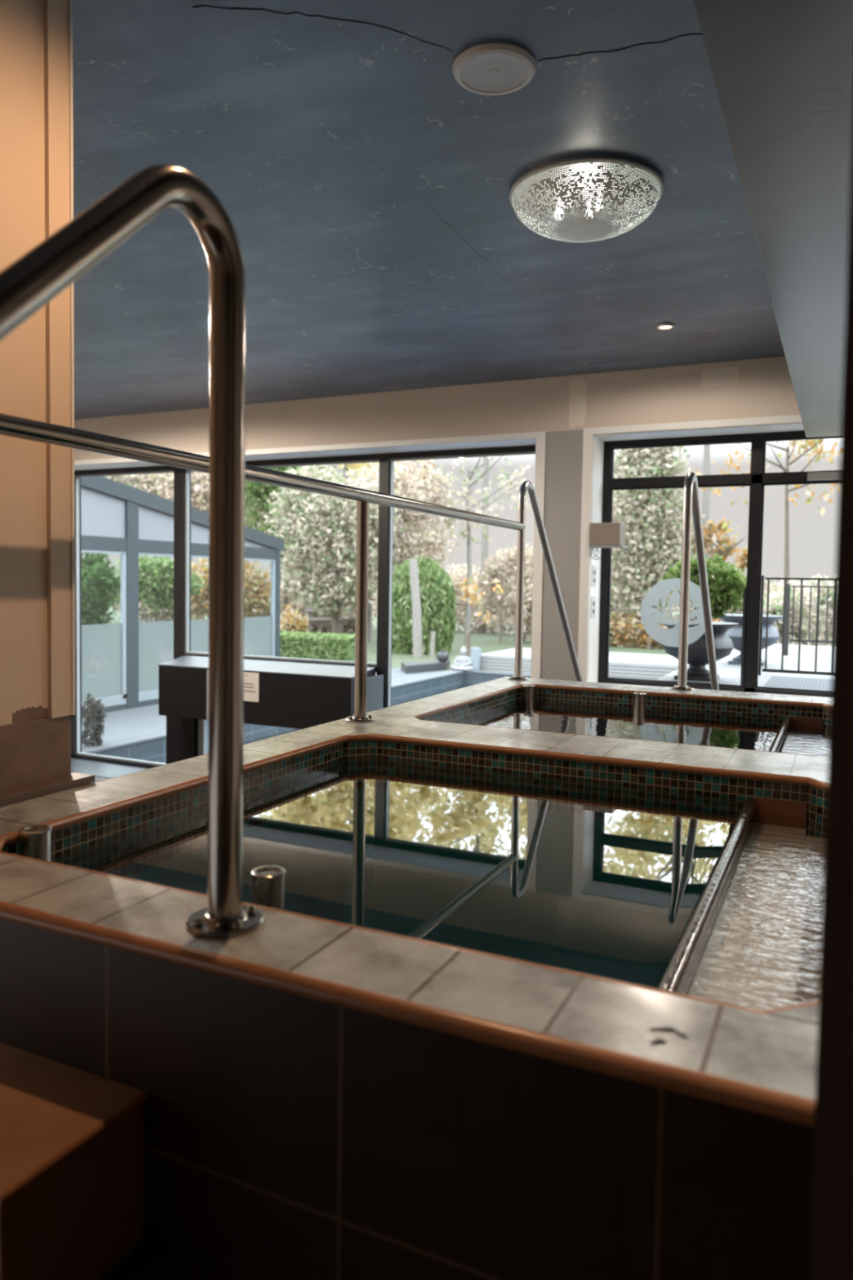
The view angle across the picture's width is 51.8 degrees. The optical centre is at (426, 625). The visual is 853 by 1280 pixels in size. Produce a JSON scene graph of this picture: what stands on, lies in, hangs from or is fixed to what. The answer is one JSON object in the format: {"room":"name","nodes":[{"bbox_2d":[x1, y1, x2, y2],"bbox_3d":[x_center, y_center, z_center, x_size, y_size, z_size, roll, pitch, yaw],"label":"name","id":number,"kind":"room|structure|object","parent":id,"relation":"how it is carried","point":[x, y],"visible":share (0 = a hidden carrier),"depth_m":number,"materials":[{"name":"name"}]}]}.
{"room":"indoor spa pool","nodes":[
{"label":"indoor spa pool","id":0,"kind":"room"},
{"bbox_2d":[0,0,48,725],"bbox_3d":[-1.840,-0.634,0.815,0.088,2.299,3.680,2,3,25],"label":"wall","id":1,"kind":"structure","parent":0,"point":[23,462],"depth_m":2.33,"materials":[{"name":"beige paint"}]},
{"bbox_2d":[13,705,48,723],"bbox_3d":[-1.077,0.237,2.389,0.003,0.038,0.112,2,3,25],"label":"trim","id":2,"kind":"structure","parent":1,"relation":"attached to","point":[28,713],"depth_m":2.38,"materials":[{"name":"brown tile"}]},
{"bbox_2d":[0,715,71,791],"bbox_3d":[-1.817,0.410,0.851,0.020,0.176,3.686,2,3,25],"label":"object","id":3,"kind":"structure","parent":1,"relation":"attached to","point":[33,751],"depth_m":2.40,"materials":[{"name":"brown wood"}]},
{"bbox_2d":[0,772,94,806],"bbox_3d":[-1.144,0.448,2.178,0.076,0.021,0.763,2,3,25],"label":"trim","id":4,"kind":"structure","parent":1,"relation":"attached to","point":[13,795],"depth_m":2.37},
{"bbox_2d":[44,0,71,718],"bbox_3d":[-1.057,-0.799,2.439,0.108,2.106,0.070,2,3,25],"label":"trim","id":5,"kind":"structure","parent":1,"relation":"attached to","point":[56,68],"depth_m":2.42,"materials":[{"name":"beige paint"}]},
{"bbox_2d":[68,0,75,715],"bbox_3d":[-0.992,-0.799,2.452,0.010,2.106,0.009,2,3,25],"label":"trim","id":6,"kind":"structure","parent":1,"relation":"attached to","point":[70,2],"depth_m":2.45,"materials":[{"name":"white paint"}]},
{"bbox_2d":[71,772,111,783],"bbox_3d":[-1.176,1.842,5.859,10.062,0.058,5.733,2,3,25],"label":"floor","id":7,"kind":"structure","parent":0,"point":[97,779],"depth_m":9.24,"materials":[{"name":"tile"}]},
{"bbox_2d":[0,715,828,1279],"bbox_3d":[0.118,1.228,2.437,2.188,1.522,2.287,2,3,25],"label":"plunge pool","id":8,"kind":"object","parent":7,"relation":"on","point":[437,1060],"visible":0.8,"depth_m":1.41,"materials":[{"name":"tile"}]},
{"bbox_2d":[18,824,52,862],"bbox_3d":[-0.902,0.979,2.034,0.070,1.031,0.070,2,3,25],"label":"standpipe","id":9,"kind":"object","parent":8,"relation":"on","point":[35,841],"visible":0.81,"depth_m":1.99,"materials":[{"name":"silver metal"}]},
{"bbox_2d":[0,164,264,938],"bbox_3d":[-0.727,0.155,0.662,0.131,1.640,1.941,2,3,25],"label":"handrail","id":10,"kind":"object","parent":8,"relation":"attached to","point":[36,277],"visible":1,"depth_m":1.43,"materials":[{"name":"silver metal"}]},
{"bbox_2d":[250,865,285,910],"bbox_3d":[-0.331,1.006,1.815,0.070,1.017,0.070,2,3,25],"label":"standpipe","id":11,"kind":"object","parent":8,"relation":"on","point":[267,881],"visible":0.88,"depth_m":1.77,"materials":[{"name":"silver metal"}]},
{"bbox_2d":[650,1038,666,1045],"bbox_3d":[0.298,0.534,1.128,0.020,0.002,0.022,2,3,25],"label":"puddle","id":12,"kind":"object","parent":8,"relation":"on","point":[655,1038],"visible":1,"depth_m":1.13,"materials":[{"name":"liquid"}]},
{"bbox_2d":[648,1026,678,1032],"bbox_3d":[0.314,0.532,1.161,0.039,0.002,0.014,1,3,5],"label":"puddle","id":13,"kind":"object","parent":8,"relation":"on","point":[661,1027],"visible":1,"depth_m":1.16,"materials":[{"name":"liquid"}]},
{"bbox_2d":[671,1027,687,1039],"bbox_3d":[0.331,0.533,1.151,0.013,0.002,0.035,-1,4,-38],"label":"puddle","id":14,"kind":"object","parent":8,"relation":"on","point":[672,1028],"visible":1,"depth_m":1.15,"materials":[{"name":"liquid"}]},
{"bbox_2d":[717,812,826,944],"bbox_3d":[0.790,0.626,1.985,0.229,0.001,1.666,2,3,25],"label":"water","id":15,"kind":"object","parent":8,"relation":"in","point":[759,812],"visible":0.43,"depth_m":2.51,"materials":[{"name":"liquid"}]},
{"bbox_2d":[366,676,831,756],"bbox_3d":[1.039,1.151,4.293,2.124,1.522,1.884,2,3,25],"label":"plunge pool","id":16,"kind":"object","parent":7,"relation":"on","point":[739,720],"visible":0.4,"depth_m":4.77,"materials":[{"name":"tile"}]},
{"bbox_2d":[522,684,534,729],"bbox_3d":[0.585,0.854,5.107,0.069,1.023,0.069,2,3,25],"label":"standpipe","id":17,"kind":"object","parent":16,"relation":"on","point":[528,690],"visible":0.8,"depth_m":5.06,"materials":[{"name":"silver metal"}]},
{"bbox_2d":[511,698,684,710],"bbox_3d":[0.882,0.481,4.178,1.433,0.002,1.567,2,3,25],"label":"pool water","id":18,"kind":"object","parent":16,"relation":"in","point":[582,703],"visible":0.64,"depth_m":5.00,"materials":[{"name":"teal liquid"}]},
{"bbox_2d":[632,692,646,740],"bbox_3d":[1.159,0.877,4.829,0.069,1.023,0.069,2,3,25],"label":"standpipe","id":19,"kind":"object","parent":16,"relation":"on","point":[639,698],"visible":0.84,"depth_m":4.78,"materials":[{"name":"silver metal"}]},
{"bbox_2d":[670,471,719,690],"bbox_3d":[1.773,-0.185,5.626,0.131,1.445,1.570,2,3,25],"label":"handrail","id":20,"kind":"object","parent":16,"relation":"attached to","point":[691,504],"visible":0.98,"depth_m":4.98,"materials":[{"name":"grey metal"}]},
{"bbox_2d":[781,725,829,755],"bbox_3d":[1.659,0.550,3.807,0.229,0.001,1.558,2,3,25],"label":"water","id":21,"kind":"object","parent":16,"relation":"in","point":[795,728],"visible":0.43,"depth_m":4.13,"materials":[{"name":"liquid"}]},
{"bbox_2d":[98,1238,236,1279],"bbox_3d":[-0.392,1.128,-0.187,3.510,0.058,2.984,2,3,25],"label":"floor","id":22,"kind":"structure","parent":0,"point":[147,1260],"depth_m":1.40,"materials":[{"name":"tile"}]},
{"bbox_2d":[0,1042,147,1279],"bbox_3d":[-0.961,0.878,1.529,0.981,0.252,0.279,2,3,25],"label":"stair step","id":23,"kind":"structure","parent":22,"relation":"on","point":[71,1138],"depth_m":1.35,"materials":[{"name":"brown tile"}]},
{"bbox_2d":[72,0,785,419],"bbox_3d":[-1.886,-1.997,3.913,10.179,0.118,9.565,2,3,25],"label":"ceiling","id":24,"kind":"structure","parent":0,"point":[364,191],"depth_m":3.85,"materials":[{"name":"paint"}]},
{"bbox_2d":[452,41,536,95],"bbox_3d":[0.225,-1.845,2.919,0.278,0.023,0.278,2,3,25],"label":"ceiling speaker","id":25,"kind":"object","parent":24,"relation":"attached to","point":[491,68],"visible":1,"depth_m":2.89,"materials":[{"name":"white plastic"}]},
{"bbox_2d":[460,53,528,92],"bbox_3d":[0.225,-1.840,2.919,0.222,0.005,0.222,2,3,25],"label":"speaker grille","id":26,"kind":"object","parent":25,"relation":"attached to","point":[479,72],"depth_m":2.92,"materials":[{"name":"white metal"}]},
{"bbox_2d":[509,154,664,242],"bbox_3d":[0.692,-1.807,3.829,0.663,0.175,0.663,-1,3,-27],"label":"dome lamp","id":27,"kind":"object","parent":24,"relation":"attached to","point":[582,198],"visible":1,"depth_m":3.66,"materials":[{"name":"glass"}]},
{"bbox_2d":[656,323,675,329],"bbox_3d":[1.574,-1.971,5.782,0.123,0.013,0.123,2,3,25],"label":"recessed light","id":28,"kind":"object","parent":24,"relation":"in","point":[664,326],"visible":1,"depth_m":5.77,"materials":[{"name":"white plastic"}]},
{"bbox_2d":[74,355,802,681],"bbox_3d":[-0.021,-0.171,8.125,10.062,3.890,0.500,2,3,25],"label":"wall","id":29,"kind":"structure","parent":0,"point":[758,387],"depth_m":7.48,"materials":[{"name":"beige paint"}]},
{"bbox_2d":[71,757,149,777],"bbox_3d":[-1.726,1.666,8.822,5.815,0.029,0.556,2,3,25],"label":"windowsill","id":30,"kind":"structure","parent":29,"relation":"attached to","point":[101,769],"depth_m":9.73,"materials":[{"name":"white"}]},
{"bbox_2d":[157,655,383,764],"bbox_3d":[-1.646,1.019,8.539,2.609,1.281,0.936,2,3,25],"label":"table","id":31,"kind":"object","parent":30,"relation":"on","point":[292,695],"visible":0.57,"depth_m":8.14,"materials":[{"name":"black wood"}]},
{"bbox_2d":[243,671,258,702],"bbox_3d":[-1.602,0.555,8.001,0.181,0.263,0.006,2,3,25],"label":"paper notice","id":32,"kind":"object","parent":31,"relation":"attached to","point":[251,687],"visible":0.94,"depth_m":8.00,"materials":[{"name":"grey paper"}]},
{"bbox_2d":[71,444,535,768],"bbox_3d":[-1.534,-0.021,9.032,5.768,3.337,0.117,2,3,25],"label":"window","id":33,"kind":"structure","parent":29,"relation":"in","point":[182,477],"depth_m":9.43,"materials":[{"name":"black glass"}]},
{"bbox_2d":[74,431,546,679],"bbox_3d":[-1.624,-0.036,8.799,5.897,3.387,0.357,2,3,25],"label":"trim","id":34,"kind":"structure","parent":29,"relation":"attached to","point":[537,438],"depth_m":7.75,"materials":[{"name":"white paint"}]},
{"bbox_2d":[540,429,583,680],"bbox_3d":[1.113,0.082,7.320,0.322,3.384,0.013,2,3,25],"label":"pillar","id":35,"kind":"structure","parent":29,"relation":"attached to","point":[563,449],"depth_m":7.28,"materials":[{"name":"grey paint"}]},
{"bbox_2d":[591,596,595,617],"bbox_3d":[1.390,-0.158,7.308,0.008,0.176,0.140,2,3,25],"label":"switch plate","id":36,"kind":"object","parent":29,"relation":"attached to","point":[593,598],"visible":1,"depth_m":7.30,"materials":[{"name":"white plastic"}]},
{"bbox_2d":[591,564,596,586],"bbox_3d":[1.394,-0.415,7.295,0.008,0.176,0.140,2,3,25],"label":"switch plate","id":37,"kind":"object","parent":29,"relation":"attached to","point":[593,567],"visible":1,"depth_m":7.29,"materials":[{"name":"white plastic"}]},
{"bbox_2d":[588,522,627,559],"bbox_3d":[1.477,-0.685,7.136,0.274,0.297,0.196,2,3,25],"label":"sensor","id":38,"kind":"object","parent":29,"relation":"attached to","point":[602,535],"visible":1,"depth_m":7.06,"materials":[{"name":"beige plastic"}]},
{"bbox_2d":[588,545,627,548],"bbox_3d":[1.477,-0.645,7.139,0.274,0.015,0.193,2,3,25],"label":"tray","id":39,"kind":"object","parent":38,"relation":"on","point":[590,546],"depth_m":7.07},
{"bbox_2d":[577,414,804,682],"bbox_3d":[2.904,0.139,6.647,3.492,3.393,0.357,2,3,25],"label":"door frame","id":40,"kind":"structure","parent":29,"relation":"attached to","point":[592,499],"depth_m":7.17,"materials":[{"name":"white paint"}]},
{"bbox_2d":[597,430,840,697],"bbox_3d":[3.046,-0.480,6.803,3.414,2.056,0.164,2,3,25],"label":"window","id":41,"kind":"structure","parent":29,"relation":"in","point":[757,478],"depth_m":7.03,"materials":[{"name":"black metal"}]},
{"bbox_2d":[640,577,711,647],"bbox_3d":[2.069,-0.112,7.304,0.573,0.573,0.001,2,3,25],"label":"decal","id":42,"kind":"object","parent":41,"relation":"attached to","point":[669,637],"visible":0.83,"depth_m":7.33},
{"bbox_2d":[693,0,852,437],"bbox_3d":[1.694,-1.486,2.016,1.819,0.606,8.950,2,3,25],"label":"bulkhead","id":43,"kind":"object","parent":29,"relation":"attached to","point":[782,70],"depth_m":2.25,"materials":[{"name":"grey paint"}]},
{"bbox_2d":[808,131,852,1279],"bbox_3d":[1.095,-0.017,0.539,1.529,2.202,0.220,2,3,25],"label":"wall","id":44,"kind":"structure","parent":0,"point":[831,1233],"depth_m":0.78,"materials":[{"name":"grey paint"}]},
{"bbox_3d":[2.249,0.611,5.779,3.896,0.058,1.843,2,3,25],"label":"floor","id":45,"kind":"structure","parent":0,"visible":0},
{"bbox_2d":[0,413,582,722],"bbox_3d":[0.024,-0.107,4.266,0.163,1.485,5.491,2,3,25],"label":"guard rail","id":46,"kind":"object","parent":45,"relation":"on","point":[13,426],"visible":1,"depth_m":3.65,"materials":[{"name":"silver metal"}]},
{"label":"outside","id":47,"kind":"structure","parent":0,"visible":0},
{"bbox_2d":[163,686,466,763],"bbox_3d":[7.343,2.015,11.458,19.832,0.012,11.659,2,3,25],"label":"water","id":48,"kind":"structure","parent":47,"point":[285,732],"depth_m":14.52,"materials":[{"name":"liquid"}]},
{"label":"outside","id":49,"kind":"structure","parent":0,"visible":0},
{"bbox_2d":[93,599,833,676],"bbox_3d":[6.007,0.365,46.767,134.550,0.924,74.295,2,3,25],"label":"ground","id":50,"kind":"structure","parent":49,"point":[488,642],"depth_m":29.92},
{"bbox_2d":[80,552,120,625],"bbox_3d":[-9.798,-0.878,24.619,2.088,3.272,2.365,-1,4,-37],"label":"tree","id":51,"kind":"object","parent":50,"relation":"on","point":[99,584],"visible":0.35,"depth_m":24.20,"materials":[{"name":"green plant"}]},
{"bbox_2d":[97,474,158,562],"bbox_3d":[-16.519,-4.804,43.928,6.442,8.984,5.279,2,3,25],"label":"tree","id":52,"kind":"object","parent":50,"relation":"on","point":[120,479],"visible":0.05,"depth_m":43.04,"materials":[{"name":"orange plant"}]},
{"bbox_2d":[113,555,204,622],"bbox_3d":[-9.442,-1.042,30.349,3.724,3.040,2.663,1,3,7],"label":"shrub","id":53,"kind":"object","parent":50,"relation":"on","point":[156,577],"visible":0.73,"depth_m":29.53,"materials":[{"name":"green plant"}]},
{"bbox_2d":[111,560,208,622],"bbox_3d":[-11.229,-1.430,39.043,8.436,3.104,2.780,2,3,23],"label":"shrub","id":54,"kind":"object","parent":50,"relation":"on","point":[167,615],"visible":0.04,"depth_m":38.93,"materials":[{"name":"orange plant"}]},
{"bbox_2d":[117,471,281,619],"bbox_3d":[-11.307,-5.405,44.099,12.282,10.330,5.411,3,3,30],"label":"tree","id":55,"kind":"object","parent":50,"relation":"on","point":[199,480],"visible":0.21,"depth_m":42.24,"materials":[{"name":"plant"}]},
{"bbox_2d":[191,558,286,619],"bbox_3d":[-7.459,-1.297,33.334,4.659,3.366,2.495,2,3,25],"label":"shrub","id":56,"kind":"object","parent":50,"relation":"on","point":[257,593],"visible":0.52,"depth_m":32.54,"materials":[{"name":"orange plant"}]},
{"bbox_2d":[244,464,342,617],"bbox_3d":[-5.538,-3.747,34.912,5.244,8.107,3.761,2,3,18],"label":"tree","id":57,"kind":"object","parent":50,"relation":"on","point":[262,491],"visible":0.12,"depth_m":34.32,"materials":[{"name":"green plant"}]},
{"bbox_2d":[280,604,309,632],"bbox_3d":[-4.045,0.045,26.542,1.045,1.405,0.940,2,3,25],"label":"shrub","id":58,"kind":"object","parent":50,"relation":"on","point":[292,621],"visible":0.73,"depth_m":26.29,"materials":[{"name":"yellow plant"}]},
{"bbox_2d":[81,670,530,763],"bbox_3d":[7.259,2.046,11.694,20.182,0.837,12.010,2,3,25],"label":"pool","id":59,"kind":"object","parent":50,"relation":"on","point":[150,746],"visible":0.18,"depth_m":13.85,"materials":[{"name":"tile"}]},
{"bbox_2d":[449,646,473,671],"bbox_3d":[0.921,0.779,21.076,0.487,0.590,0.570,-2,4,-42],"label":"seated statue","id":60,"kind":"object","parent":59,"relation":"on","point":[464,663],"visible":1,"depth_m":20.98,"materials":[{"name":"stone"}]},
{"bbox_2d":[470,647,480,671],"bbox_3d":[1.178,0.802,21.053,0.176,0.556,0.205,2,3,25],"label":"pedestal","id":61,"kind":"object","parent":59,"relation":"on","point":[475,651],"visible":1,"depth_m":20.97,"materials":[{"name":"white stone"}]},
{"bbox_2d":[280,630,355,661],"bbox_3d":[-2.994,0.557,23.547,2.644,0.816,1.105,2,3,25],"label":"box hedge","id":62,"kind":"object","parent":50,"relation":"on","point":[329,646],"visible":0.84,"depth_m":23.00,"materials":[{"name":"green plant"}]},
{"bbox_2d":[269,578,377,633],"bbox_3d":[-4.120,-1.066,36.929,5.836,2.826,2.807,2,3,22],"label":"shrub","id":63,"kind":"object","parent":50,"relation":"on","point":[317,626],"visible":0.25,"depth_m":36.15,"materials":[{"name":"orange plant"}]},
{"bbox_2d":[263,463,406,634],"bbox_3d":[-3.074,-2.624,29.279,5.028,6.502,3.958,3,3,30],"label":"tree","id":64,"kind":"object","parent":50,"relation":"on","point":[323,558],"visible":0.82,"depth_m":28.50,"materials":[{"name":"green plant"}]},
{"bbox_2d":[304,597,372,642],"bbox_3d":[-3.156,-0.248,31.371,2.711,1.533,0.193,2,3,25],"label":"rail fence","id":65,"kind":"object","parent":50,"relation":"on","point":[308,611],"visible":0.38,"depth_m":31.31,"materials":[{"name":"wood"}]},
{"bbox_2d":[333,462,378,506],"bbox_3d":[-4.156,-7.850,41.729,10.307,15.669,3.693,2,3,27],"label":"tree","id":66,"kind":"object","parent":50,"relation":"on","point":[358,466],"visible":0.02,"depth_m":41.55,"materials":[{"name":"yellow plant"}]},
{"bbox_2d":[354,458,460,574],"bbox_3d":[-0.948,-3.033,30.842,4.068,7.229,4.040,3,4,40],"label":"tree","id":67,"kind":"object","parent":50,"relation":"on","point":[422,544],"visible":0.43,"depth_m":30.36,"materials":[{"name":"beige plant"}]},
{"bbox_2d":[408,558,422,657],"bbox_3d":[-0.301,-0.508,24.768,0.455,2.808,0.281,2,3,25],"label":"post","id":68,"kind":"object","parent":50,"relation":"on","point":[414,576],"visible":1,"depth_m":24.66,"materials":[{"name":"grey stone"}]},
{"bbox_2d":[395,459,441,526],"bbox_3d":[-0.688,-3.441,32.529,2.474,7.883,1.620,2,3,25],"label":"tree","id":69,"kind":"object","parent":50,"relation":"on","point":[425,460],"visible":0.07,"depth_m":31.99,"materials":[{"name":"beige plant"}]},
{"bbox_2d":[391,555,457,654],"bbox_3d":[-0.197,-0.619,26.676,2.331,3.074,2.342,2,3,25],"label":"topiary bush","id":70,"kind":"object","parent":50,"relation":"on","point":[437,602],"visible":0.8,"depth_m":25.92,"materials":[{"name":"green plant"}]},
{"bbox_2d":[430,631,435,658],"bbox_3d":[0.174,0.536,24.585,0.152,0.748,0.129,2,3,25],"label":"post","id":71,"kind":"object","parent":50,"relation":"on","point":[433,633],"visible":1,"depth_m":24.54,"materials":[{"name":"beige stone"}]},
{"bbox_2d":[413,454,534,641],"bbox_3d":[1.552,-2.990,31.482,5.400,7.156,2.543,2,3,25],"label":"tree","id":72,"kind":"object","parent":50,"relation":"on","point":[468,532],"visible":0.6,"depth_m":31.32,"materials":[{"name":"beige plant"}]},
{"bbox_2d":[457,576,503,657],"bbox_3d":[1.371,-0.127,22.577,0.769,2.312,1.344,-1,3,-30],"label":"young tree","id":73,"kind":"object","parent":50,"relation":"on","point":[470,591],"visible":0.97,"depth_m":22.71,"materials":[{"name":"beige plant"}]},
{"bbox_2d":[477,457,488,632],"bbox_3d":[2.450,-7.864,37.478,8.657,16.324,3.646,2,3,25],"label":"tree","id":74,"kind":"object","parent":50,"relation":"on","point":[484,551],"visible":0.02,"depth_m":37.45,"materials":[{"name":"beige plant"}]},
{"bbox_2d":[472,543,533,642],"bbox_3d":[3.447,-1.190,31.708,3.896,3.606,1.936,3,3,33],"label":"shrub","id":75,"kind":"object","parent":50,"relation":"on","point":[504,568],"visible":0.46,"depth_m":31.80,"materials":[{"name":"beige plant"}]},
{"bbox_2d":[372,562,634,635],"bbox_3d":[2.471,-1.171,37.709,14.395,3.146,2.219,2,3,25],"label":"shrub","id":76,"kind":"object","parent":50,"relation":"on","point":[457,580],"visible":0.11,"depth_m":37.60,"materials":[{"name":"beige plant"}]},
{"bbox_2d":[480,648,688,679],"bbox_3d":[6.353,1.015,20.339,10.004,0.398,2.849,2,3,25],"label":"deck","id":77,"kind":"object","parent":50,"relation":"on","point":[627,665],"visible":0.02,"depth_m":20.64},
{"bbox_2d":[610,453,639,617],"bbox_3d":[6.392,-3.099,33.090,3.919,7.448,2.784,2,3,25],"label":"tree","id":78,"kind":"object","parent":50,"relation":"on","point":[615,520],"visible":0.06,"depth_m":32.31,"materials":[{"name":"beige plant"}]},
{"bbox_2d":[456,604,834,649],"bbox_3d":[6.901,0.075,29.530,12.870,1.386,0.082,2,3,25],"label":"wire fence","id":79,"kind":"object","parent":50,"relation":"on","point":[501,606],"visible":0.38,"depth_m":29.78,"materials":[{"name":"grey metal"}]},
{"bbox_2d":[610,445,706,628],"bbox_3d":[7.716,-3.264,30.530,3.845,8.043,2.670,3,3,30],"label":"tree","id":80,"kind":"object","parent":50,"relation":"on","point":[646,523],"visible":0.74,"depth_m":29.84,"materials":[{"name":"green plant"}]},
{"bbox_2d":[609,611,724,648],"bbox_3d":[8.263,0.169,29.951,8.180,1.344,1.630,2,3,25],"label":"shrub","id":81,"kind":"object","parent":50,"relation":"on","point":[620,637],"visible":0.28,"depth_m":30.09,"materials":[{"name":"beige plant"}]},
{"bbox_2d":[702,444,710,558],"bbox_3d":[10.645,-7.433,33.731,8.845,16.090,3.676,2,3,25],"label":"tree","id":82,"kind":"object","parent":50,"relation":"on","point":[706,493],"visible":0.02,"depth_m":33.49,"materials":[{"name":"grey plant"}]},
{"bbox_2d":[690,517,747,622],"bbox_3d":[9.758,-1.375,29.081,2.410,4.425,1.512,2,3,25],"label":"tree","id":83,"kind":"object","parent":50,"relation":"on","point":[710,532],"visible":0.66,"depth_m":28.78,"materials":[{"name":"orange plant"}]},
{"bbox_2d":[676,573,777,620],"bbox_3d":[10.731,-0.539,30.490,4.080,2.701,1.664,2,3,25],"label":"shrub","id":84,"kind":"object","parent":50,"relation":"on","point":[739,609],"visible":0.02,"depth_m":30.10,"materials":[{"name":"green plant"}]},
{"bbox_2d":[672,576,834,637],"bbox_3d":[14.955,-0.520,33.050,11.619,2.677,2.084,2,3,25],"label":"shrub","id":85,"kind":"object","parent":50,"relation":"on","point":[824,620],"visible":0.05,"depth_m":33.07,"materials":[{"name":"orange plant"}]},
{"bbox_2d":[694,438,839,586],"bbox_3d":[11.670,-2.962,28.201,6.078,7.738,2.257,2,3,25],"label":"tree","id":86,"kind":"object","parent":50,"relation":"on","point":[812,442],"visible":0.55,"depth_m":28.02,"materials":[{"name":"orange plant"}]},
{"bbox_2d":[763,573,835,646],"bbox_3d":[6.752,0.292,15.006,2.437,2.396,1.445,2,3,25],"label":"shrub","id":87,"kind":"object","parent":50,"relation":"on","point":[775,602],"visible":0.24,"depth_m":14.86,"materials":[{"name":"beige plant"}]},
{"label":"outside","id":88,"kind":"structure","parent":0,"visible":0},
{"bbox_2d":[81,667,446,745],"bbox_3d":[-13.789,0.927,21.521,26.910,0.178,11.718,2,3,25],"label":"paving","id":89,"kind":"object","parent":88,"point":[135,721],"visible":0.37,"depth_m":13.10,"materials":[{"name":"grey stone"}]},
{"bbox_2d":[81,693,107,746],"bbox_3d":[-4.169,1.162,10.950,0.414,0.700,0.321,2,3,25],"label":"potted shrub","id":90,"kind":"object","parent":89,"relation":"on","point":[93,711],"visible":0.96,"depth_m":10.90,"materials":[{"name":"grey plant"}]},
{"bbox_2d":[80,475,284,714],"bbox_3d":[-4.885,-0.712,14.810,0.831,4.041,7.383,2,3,25],"label":"conservatory","id":91,"kind":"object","parent":89,"relation":"on","point":[120,661],"visible":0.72,"depth_m":14.25,"materials":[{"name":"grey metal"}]},
{"bbox_2d":[400,659,449,673],"bbox_3d":[-0.040,0.971,21.346,0.770,0.187,2.113,3,4,42],"label":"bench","id":92,"kind":"object","parent":89,"relation":"on","point":[410,667],"visible":0.93,"depth_m":20.94,"materials":[{"name":"white stone"}]},
{"bbox_2d":[435,649,449,662],"bbox_3d":[0.402,0.736,21.501,0.328,0.281,0.323,2,3,25],"label":"pot","id":93,"kind":"object","parent":92,"relation":"on","point":[442,656],"visible":1,"depth_m":21.40,"materials":[{"name":"ceramic"}]},
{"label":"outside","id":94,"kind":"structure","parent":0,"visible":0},
{"bbox_2d":[656,644,832,686],"bbox_3d":[5.532,1.502,9.414,5.002,2.094,6.452,2,3,25],"label":"terrace","id":95,"kind":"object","parent":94,"point":[728,673],"depth_m":9.51,"materials":[{"name":"concrete"}]},
{"bbox_2d":[662,621,738,681],"bbox_3d":[2.447,0.223,7.923,0.688,0.510,0.688,2,3,25],"label":"urn","id":96,"kind":"object","parent":95,"relation":"on","point":[697,656],"visible":0.55,"depth_m":7.72,"materials":[{"name":"stone"}]},
{"bbox_2d":[662,552,746,620],"bbox_3d":[2.514,-0.303,7.862,0.800,0.712,0.652,2,3,25],"label":"bush","id":97,"kind":"object","parent":96,"relation":"in","point":[726,584],"visible":0.64,"depth_m":7.71,"materials":[{"name":"green plant"}]},
{"bbox_2d":[718,613,782,666],"bbox_3d":[3.499,0.148,9.558,0.716,0.531,0.716,2,3,25],"label":"urn","id":98,"kind":"object","parent":95,"relation":"on","point":[735,633],"visible":0.53,"depth_m":9.35,"materials":[{"name":"grey stone"}]},
{"bbox_2d":[758,575,835,675],"bbox_3d":[3.657,0.013,8.115,1.092,0.948,0.035,2,3,25],"label":"gate","id":99,"kind":"object","parent":95,"relation":"on","point":[782,670],"visible":0.74,"depth_m":8.24,"materials":[{"name":"black metal"}]},
{"bbox_2d":[764,675,831,690],"bbox_3d":[3.436,0.507,7.544,0.936,0.012,1.024,2,3,25],"label":"door mat","id":100,"kind":"object","parent":95,"relation":"on","point":[775,681],"visible":0.67,"depth_m":7.61,"materials":[{"name":"rubber"}]},
{"bbox_2d":[783,583,835,655],"bbox_3d":[4.859,-0.061,10.652,0.963,0.883,0.035,2,3,25],"label":"gate","id":101,"kind":"object","parent":95,"relation":"on","point":[788,585],"visible":0.56,"depth_m":10.80,"materials":[{"name":"black metal"}]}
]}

